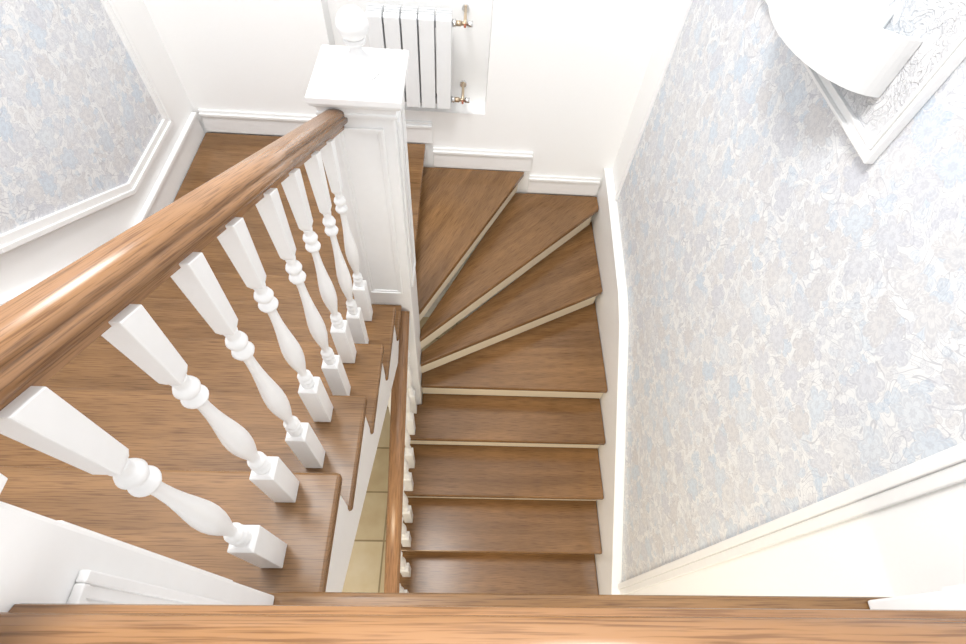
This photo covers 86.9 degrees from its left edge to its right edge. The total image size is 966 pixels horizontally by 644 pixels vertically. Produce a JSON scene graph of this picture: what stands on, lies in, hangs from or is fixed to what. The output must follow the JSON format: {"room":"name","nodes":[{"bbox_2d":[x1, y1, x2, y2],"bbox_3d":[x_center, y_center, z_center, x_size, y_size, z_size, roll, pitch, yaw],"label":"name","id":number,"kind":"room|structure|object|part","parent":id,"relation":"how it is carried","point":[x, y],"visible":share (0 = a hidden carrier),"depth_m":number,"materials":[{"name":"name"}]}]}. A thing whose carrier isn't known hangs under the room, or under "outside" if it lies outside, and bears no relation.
{"room":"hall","nodes":[
{"label":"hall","id":0,"kind":"room"},
{"bbox_2d":[0,0,204,299],"bbox_3d":[-1.606,0.246,0.868,0.100,5.720,4.930,2,57,-3],"label":"wall","id":1,"kind":"structure","parent":0,"point":[24,266],"depth_m":2.23,"materials":[{"name":"paint"}]},
{"bbox_2d":[0,0,161,234],"bbox_3d":[-1.488,-0.546,0.138,0.004,3.580,3.460,2,57,-3],"label":"wallpaper","id":2,"kind":"object","parent":1,"relation":"attached to","point":[78,117],"visible":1,"depth_m":1.90},
{"bbox_2d":[0,0,173,254],"bbox_3d":[-1.480,-0.545,0.150,0.022,3.600,3.489,2,57,-3],"label":"trim","id":3,"kind":"structure","parent":1,"relation":"attached to","point":[14,238],"depth_m":2.17,"materials":[{"name":"white paint"}]},
{"bbox_2d":[0,112,204,305],"bbox_3d":[-1.568,-0.335,1.778,0.026,1.137,2.501,2,57,-3],"label":"baseboard","id":4,"kind":"structure","parent":1,"relation":"attached to","point":[168,183],"depth_m":2.63,"materials":[{"name":"white paint"}]},
{"bbox_2d":[143,0,669,317],"bbox_3d":[-0.339,-1.689,2.226,2.430,5.720,0.200,2,57,-3],"label":"wall","id":5,"kind":"structure","parent":0,"point":[558,81],"depth_m":2.63,"materials":[{"name":"paint"}]},
{"bbox_2d":[198,109,432,142],"bbox_3d":[-0.935,-1.111,2.906,1.290,0.138,0.026,2,57,-3],"label":"baseboard","id":6,"kind":"structure","parent":5,"relation":"attached to","point":[228,121],"depth_m":2.88,"materials":[{"name":"white paint"}]},
{"bbox_2d":[365,3,472,108],"bbox_3d":[-0.304,-1.352,2.574,0.491,0.466,0.207,2,57,-3],"label":"radiator","id":7,"kind":"object","parent":5,"relation":"attached to","point":[390,27],"visible":0.88,"depth_m":2.43,"materials":[{"name":"metal"}]},
{"bbox_2d":[433,147,532,171],"bbox_3d":[-0.002,-0.984,3.096,0.598,0.138,0.026,2,57,-3],"label":"baseboard","id":8,"kind":"structure","parent":5,"relation":"attached to","point":[442,156],"depth_m":3.09,"materials":[{"name":"white paint"}]},
{"bbox_2d":[527,174,600,195],"bbox_3d":[0.514,-0.873,3.265,0.453,0.138,0.026,2,57,-3],"label":"baseboard","id":9,"kind":"structure","parent":5,"relation":"attached to","point":[550,184],"depth_m":3.26,"materials":[{"name":"white paint"}]},
{"bbox_2d":[342,317,531,592],"bbox_3d":[-0.525,1.879,3.365,2.630,0.100,4.930,2,57,-3],"label":"floor","id":10,"kind":"structure","parent":0,"point":[365,573],"depth_m":3.56,"materials":[{"name":"tile"}]},
{"bbox_2d":[0,133,628,594],"bbox_3d":[-0.421,0.594,2.444,2.407,2.855,3.388,2,57,-3],"label":"staircase","id":11,"kind":"structure","parent":10,"relation":"on","point":[514,492],"depth_m":2.84,"materials":[{"name":"brown wood"}]},
{"bbox_2d":[0,109,372,567],"bbox_3d":[-0.407,-0.047,1.135,0.066,1.323,1.185,2,57,-3],"label":"stair railing","id":12,"kind":"object","parent":11,"relation":"on","point":[46,326],"visible":1,"depth_m":0.67,"materials":[{"name":"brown wood"}]},
{"bbox_3d":[-0.388,-0.235,0.847,0.062,0.634,1.185,2,57,-3],"label":"handrail","id":13,"kind":"part","parent":12,"relation":"part of","materials":[{"name":"brown wood"}]},
{"bbox_2d":[305,5,423,411],"bbox_3d":[-0.404,-0.124,2.263,0.250,2.402,0.250,2,57,-3],"label":"newel post","id":14,"kind":"object","parent":11,"relation":"on","point":[367,85],"visible":0.9,"depth_m":1.53,"materials":[{"name":"white paint"}]},
{"bbox_3d":[-0.410,-0.069,2.347,0.200,2.200,0.200,2,57,-3],"label":"post","id":15,"kind":"part","parent":14,"relation":"part of","materials":[{"name":"white paint"}]},
{"bbox_2d":[384,311,416,592],"bbox_3d":[-0.407,1.086,2.524,0.066,1.844,1.572,2,57,-3],"label":"stair railing","id":16,"kind":"object","parent":11,"relation":"on","point":[403,395],"visible":0.85,"depth_m":2.17,"materials":[{"name":"brown wood"}]},
{"bbox_3d":[0.720,0.926,2.948,0.053,1.706,3.388,2,57,-3],"label":"string wall moulding","id":17,"kind":"part","parent":11,"relation":"part of","materials":[{"name":"white paint"}]},
{"bbox_2d":[265,592,889,608],"bbox_3d":[-0.346,1.392,0.199,2.426,0.034,2.284,2,57,-3],"label":"floor edge","id":18,"kind":"object","parent":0,"point":[280,598],"visible":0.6,"depth_m":0.83,"materials":[{"name":"brown wood"}]},
{"bbox_2d":[0,473,273,611],"bbox_3d":[-0.406,0.286,0.388,0.260,0.845,0.263,2,57,-3],"label":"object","id":19,"kind":"object","parent":18,"relation":"on","point":[43,559],"visible":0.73,"depth_m":0.38,"materials":[{"name":"white paint"}]},
{"bbox_2d":[0,603,965,643],"bbox_3d":[0.174,0.366,0.542,0.968,0.574,0.074,2,57,-3],"label":"landing railing","id":20,"kind":"object","parent":18,"relation":"on","point":[24,623],"visible":1,"depth_m":0.31,"materials":[{"name":"brown wood"}]},
{"bbox_2d":[868,584,965,609],"bbox_3d":[0.763,0.374,0.517,0.252,0.679,0.263,2,57,-3],"label":"newel post","id":21,"kind":"object","parent":18,"relation":"on","point":[950,597],"visible":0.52,"depth_m":0.74,"materials":[{"name":"white paint"}]},
{"bbox_2d":[613,0,965,596],"bbox_3d":[0.919,0.337,0.997,0.100,5.720,4.930,2,57,-3],"label":"wall","id":22,"kind":"structure","parent":0,"point":[917,545],"depth_m":1.20,"materials":[{"name":"paint"}]},
{"bbox_2d":[615,0,692,199],"bbox_3d":[0.917,-1.817,1.381,0.018,3.970,0.027,2,57,-3],"label":"trim","id":23,"kind":"structure","parent":22,"relation":"attached to","point":[689,2],"depth_m":2.45,"materials":[{"name":"white paint"}]},
{"bbox_2d":[618,441,965,594],"bbox_3d":[0.883,0.093,0.675,0.022,4.880,0.055,2,57,-3],"label":"trim","id":24,"kind":"structure","parent":22,"relation":"attached to","point":[945,468],"depth_m":1.22,"materials":[{"name":"white paint"}]},
{"bbox_2d":[618,0,965,581],"bbox_3d":[0.894,-0.746,1.218,0.004,4.870,1.955,2,57,-3],"label":"wallpaper","id":25,"kind":"object","parent":22,"relation":"attached to","point":[797,303],"visible":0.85,"depth_m":1.52},
{"bbox_2d":[769,0,922,97],"bbox_3d":[0.810,-0.754,1.220,0.152,0.125,0.524,2,57,-3],"label":"wall sconce","id":26,"kind":"object","parent":22,"relation":"attached to","point":[847,43],"visible":1,"depth_m":1.12,"materials":[{"name":"paint"}]},
{"bbox_3d":[0.883,-0.761,1.227,0.006,0.110,0.300,2,57,-3],"label":"wall plate","id":27,"kind":"part","parent":26,"relation":"part of","materials":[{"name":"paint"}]},
{"bbox_2d":[765,0,965,163],"bbox_3d":[0.901,-0.959,0.971,0.022,0.964,0.810,2,57,-3],"label":"picture frame","id":28,"kind":"structure","parent":22,"relation":"attached to","point":[869,151],"depth_m":1.11,"materials":[{"name":"white paint"}]},
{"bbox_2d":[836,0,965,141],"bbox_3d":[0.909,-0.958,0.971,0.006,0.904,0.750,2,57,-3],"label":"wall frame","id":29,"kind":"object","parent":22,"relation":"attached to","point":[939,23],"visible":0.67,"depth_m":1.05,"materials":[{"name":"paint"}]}
]}

